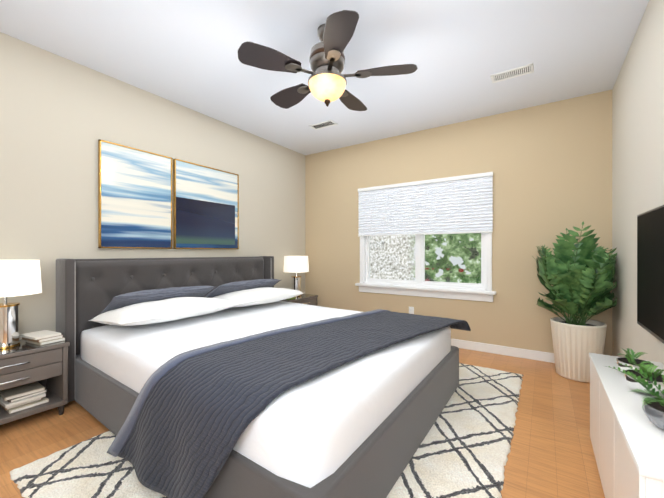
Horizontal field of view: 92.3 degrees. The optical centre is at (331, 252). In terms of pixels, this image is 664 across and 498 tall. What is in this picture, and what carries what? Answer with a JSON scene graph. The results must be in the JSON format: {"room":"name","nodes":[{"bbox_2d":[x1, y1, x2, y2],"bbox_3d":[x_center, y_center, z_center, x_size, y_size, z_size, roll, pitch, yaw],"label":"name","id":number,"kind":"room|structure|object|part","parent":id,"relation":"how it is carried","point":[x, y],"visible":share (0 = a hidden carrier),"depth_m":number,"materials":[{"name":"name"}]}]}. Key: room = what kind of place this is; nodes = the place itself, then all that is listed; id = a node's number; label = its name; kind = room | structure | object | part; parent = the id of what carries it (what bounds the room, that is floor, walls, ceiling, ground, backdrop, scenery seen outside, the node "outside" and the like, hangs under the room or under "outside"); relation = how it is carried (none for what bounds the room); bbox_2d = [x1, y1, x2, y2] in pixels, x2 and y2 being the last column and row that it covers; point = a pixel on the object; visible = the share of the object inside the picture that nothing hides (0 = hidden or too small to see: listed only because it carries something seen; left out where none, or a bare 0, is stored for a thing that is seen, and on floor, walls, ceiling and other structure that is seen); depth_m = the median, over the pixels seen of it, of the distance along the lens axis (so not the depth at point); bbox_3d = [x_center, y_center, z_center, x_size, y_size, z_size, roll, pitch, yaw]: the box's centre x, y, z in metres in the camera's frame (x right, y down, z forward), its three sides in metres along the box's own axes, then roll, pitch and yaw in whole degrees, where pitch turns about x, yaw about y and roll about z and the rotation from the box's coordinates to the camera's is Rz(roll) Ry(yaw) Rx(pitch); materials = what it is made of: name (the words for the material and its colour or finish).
{"room":"bedroom","nodes":[
{"label":"bedroom","id":0,"kind":"room"},
{"bbox_2d":[0,32,304,339],"bbox_3d":[-1.821,-0.209,3.141,0.120,2.700,5.080,0,0,34],"label":"wall","id":1,"kind":"structure","parent":0,"point":[60,116],"depth_m":2.67,"materials":[{"name":"beige paint"}]},
{"bbox_2d":[98,139,171,248],"bbox_3d":[-1.820,-0.504,2.998,0.032,0.930,0.641,0,0,34],"label":"picture","id":2,"kind":"object","parent":1,"relation":"attached to","point":[134,197],"visible":1,"depth_m":2.96,"materials":[{"name":"fabric"}]},
{"bbox_2d":[173,159,238,248],"bbox_3d":[-1.400,-0.504,3.628,0.032,0.930,0.823,0,0,34],"label":"picture","id":3,"kind":"object","parent":1,"relation":"attached to","point":[205,207],"visible":0.98,"depth_m":3.57,"materials":[{"name":"fabric"}]},
{"bbox_2d":[0,348,604,497],"bbox_3d":[-0.218,1.192,2.072,3.976,0.100,5.080,0,0,34],"label":"floor","id":4,"kind":"structure","parent":0,"point":[551,454],"depth_m":1.99,"materials":[{"name":"brown wood"}]},
{"bbox_2d":[0,339,69,424],"bbox_3d":[-2.186,0.887,2.087,0.393,0.510,0.651,0,0,34],"label":"nightstand","id":5,"kind":"object","parent":4,"relation":"on","point":[25,362],"visible":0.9,"depth_m":2.13,"materials":[{"name":"gray painted wood"},{"name":"metal"}]},
{"bbox_2d":[0,260,41,348],"bbox_3d":[-2.199,0.340,2.143,0.370,0.579,0.370,0,0,34],"label":"lamp","id":6,"kind":"object","parent":5,"relation":"on","point":[20,277],"visible":1,"depth_m":2.10,"materials":[{"name":"white fabric"}]},
{"bbox_2d":[0,381,48,413],"bbox_3d":[-2.135,0.984,2.190,0.275,0.104,0.224,0,0,34],"label":"books","id":7,"kind":"object","parent":5,"relation":"in","point":[21,397],"visible":0.96,"depth_m":2.13,"materials":[{"name":"white paper"}]},
{"bbox_2d":[19,330,64,345],"bbox_3d":[-2.050,0.601,2.261,0.226,0.059,0.170,0,0,24],"label":"books","id":8,"kind":"object","parent":5,"relation":"on","point":[42,337],"visible":1,"depth_m":2.22,"materials":[{"name":"white paper"}]},
{"bbox_2d":[10,363,523,497],"bbox_3d":[0.048,1.129,2.303,2.163,0.024,3.020,0,0,34],"label":"rug","id":9,"kind":"object","parent":4,"relation":"on","point":[463,450],"visible":0.21,"depth_m":1.71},
{"bbox_2d":[56,256,470,497],"bbox_3d":[-0.488,0.579,2.591,2.659,1.065,2.327,0,0,34],"label":"bed","id":10,"kind":"object","parent":9,"relation":"on","point":[212,377],"visible":1,"depth_m":1.71,"materials":[{"name":"fabric"}]},
{"bbox_3d":[-0.481,0.732,2.601,2.410,0.320,2.104,0,0,34],"label":"mattress","id":11,"kind":"part","parent":10,"relation":"part of","materials":[{"name":"white fabric"}]},
{"bbox_2d":[107,309,470,497],"bbox_3d":[-0.016,0.800,2.199,1.438,0.544,2.198,0,0,34],"label":"blanket","id":12,"kind":"object","parent":10,"relation":"on","point":[313,403],"depth_m":1.45,"materials":[{"name":"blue fabric"}]},
{"bbox_2d":[280,294,317,305],"bbox_3d":[-0.532,0.885,4.566,0.393,0.510,0.651,0,0,34],"label":"nightstand","id":13,"kind":"object","parent":4,"relation":"on","point":[309,299],"visible":0.1,"depth_m":4.54,"materials":[{"name":"grey wood"}]},
{"bbox_2d":[284,256,308,295],"bbox_3d":[-0.520,0.339,4.642,0.370,0.579,0.370,0,0,34],"label":"lamp","id":14,"kind":"object","parent":13,"relation":"on","point":[296,264],"visible":0.88,"depth_m":4.50,"materials":[{"name":"white fabric"}]},
{"bbox_2d":[534,221,616,382],"bbox_3d":[2.197,0.438,2.935,0.612,1.406,0.657,0,0,34],"label":"plant","id":15,"kind":"object","parent":4,"relation":"on","point":[580,278],"visible":0.94,"depth_m":2.82,"materials":[{"name":"green plant"}]},
{"bbox_2d":[589,353,663,497],"bbox_3d":[1.315,0.868,1.302,0.308,0.550,1.212,0,0,34],"label":"console","id":16,"kind":"object","parent":4,"relation":"on","point":[627,438],"visible":0.96,"depth_m":1.20,"materials":[{"name":"white wood"}]},
{"bbox_2d":[606,363,663,429],"bbox_3d":[1.114,0.493,1.096,0.267,0.197,0.334,0,0,34],"label":"potted plant","id":17,"kind":"object","parent":16,"relation":"on","point":[653,408],"visible":1,"depth_m":1.08,"materials":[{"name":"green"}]},
{"bbox_2d":[616,348,655,371],"bbox_3d":[1.456,0.524,1.534,0.143,0.136,0.144,0,0,34],"label":"potted plant","id":18,"kind":"object","parent":16,"relation":"on","point":[629,359],"visible":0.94,"depth_m":1.54,"materials":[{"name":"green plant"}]},
{"bbox_2d":[623,364,663,395],"bbox_3d":[1.330,0.527,1.342,0.150,0.129,0.173,0,0,34],"label":"potted plant","id":19,"kind":"object","parent":16,"relation":"on","point":[656,375],"visible":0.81,"depth_m":1.33,"materials":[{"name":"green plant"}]},
{"bbox_2d":[0,0,648,154],"bbox_3d":[-0.218,-1.608,2.070,3.976,0.100,5.080,0,0,34],"label":"ceiling","id":20,"kind":"structure","parent":0,"point":[184,53],"depth_m":2.47,"materials":[{"name":"white paint"}]},
{"bbox_2d":[309,120,336,129],"bbox_3d":[-0.109,-1.555,3.886,0.330,0.009,0.150,0,0,34],"label":"ceiling vent","id":21,"kind":"object","parent":20,"relation":"in","point":[324,124],"visible":0.98,"depth_m":3.88,"materials":[{"name":"white plastic"}]},
{"bbox_2d":[238,10,417,110],"bbox_3d":[-0.031,-1.291,2.269,1.172,0.535,1.163,0,0,34],"label":"fan","id":22,"kind":"object","parent":20,"relation":"hanging from","point":[327,81],"visible":1,"depth_m":2.12,"materials":[{"name":"brown wood"}]},
{"bbox_3d":[-0.033,-1.130,2.236,0.264,0.120,0.264,0,0,34],"label":"glass","id":23,"kind":"part","parent":22,"relation":"part of","materials":[{"name":"glass"}]},
{"bbox_2d":[490,63,533,82],"bbox_3d":[1.562,-1.554,2.770,0.320,0.009,0.150,0,0,34],"label":"ceiling vent","id":24,"kind":"object","parent":20,"relation":"in","point":[514,72],"visible":1,"depth_m":2.76,"materials":[{"name":"white plastic"}]},
{"bbox_2d":[305,90,611,355],"bbox_3d":[1.159,-0.209,4.134,3.736,2.700,0.120,0,0,34],"label":"wall","id":25,"kind":"structure","parent":0,"point":[549,165],"depth_m":3.57,"materials":[{"name":"beige paint"}]},
{"bbox_2d":[409,307,413,313],"bbox_3d":[1.031,0.760,4.143,0.070,0.114,0.008,0,0,34],"label":"electrical outlet","id":26,"kind":"object","parent":25,"relation":"attached to","point":[411,310],"visible":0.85,"depth_m":4.14,"materials":[{"name":"white plastic"}]},
{"bbox_2d":[355,172,495,301],"bbox_3d":[1.125,-0.174,4.115,1.790,1.470,0.190,0,0,34],"label":"window","id":27,"kind":"structure","parent":25,"relation":"in","point":[419,285],"depth_m":4.04,"materials":[{"name":"white plastic"}]},
{"bbox_2d":[358,176,492,234],"bbox_3d":[1.094,-0.557,4.068,1.720,0.625,0.018,0,0,34],"label":"window blind","id":28,"kind":"object","parent":27,"relation":"attached to","point":[464,205],"visible":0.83,"depth_m":3.98,"materials":[{"name":"white fabric"}]},
{"bbox_3d":[1.093,-0.568,4.066,1.730,0.683,0.034,0,0,34],"label":"window blind rails","id":29,"kind":"part","parent":27,"relation":"part of","materials":[{"name":"white fabric"}]},
{"bbox_2d":[451,338,554,362],"bbox_3d":[1.122,1.091,4.079,3.736,0.100,0.014,0,0,34],"label":"baseboard","id":30,"kind":"structure","parent":25,"relation":"attached to","point":[512,351],"depth_m":3.54,"materials":[{"name":"white wood"}]},
{"bbox_2d":[612,0,663,364],"bbox_3d":[1.386,-0.207,1.001,0.120,2.700,5.080,0,0,34],"label":"wall","id":31,"kind":"structure","parent":0,"point":[638,138],"depth_m":2.27,"materials":[{"name":"beige paint"}]},
{"bbox_2d":[637,205,663,343],"bbox_3d":[1.558,0.102,1.434,0.070,0.660,1.170,0,0,34],"label":"tv","id":32,"kind":"object","parent":31,"relation":"attached to","point":[650,271],"visible":1,"depth_m":1.67,"materials":[{"name":"black plastic"}]},
{"label":"outside","id":33,"kind":"structure","parent":0,"visible":0},
{"bbox_2d":[370,233,480,283],"bbox_3d":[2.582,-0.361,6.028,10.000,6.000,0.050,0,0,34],"label":"window glass","id":34,"kind":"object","parent":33,"point":[432,251],"depth_m":6.38,"materials":[{"name":"clear glass"}]}
]}

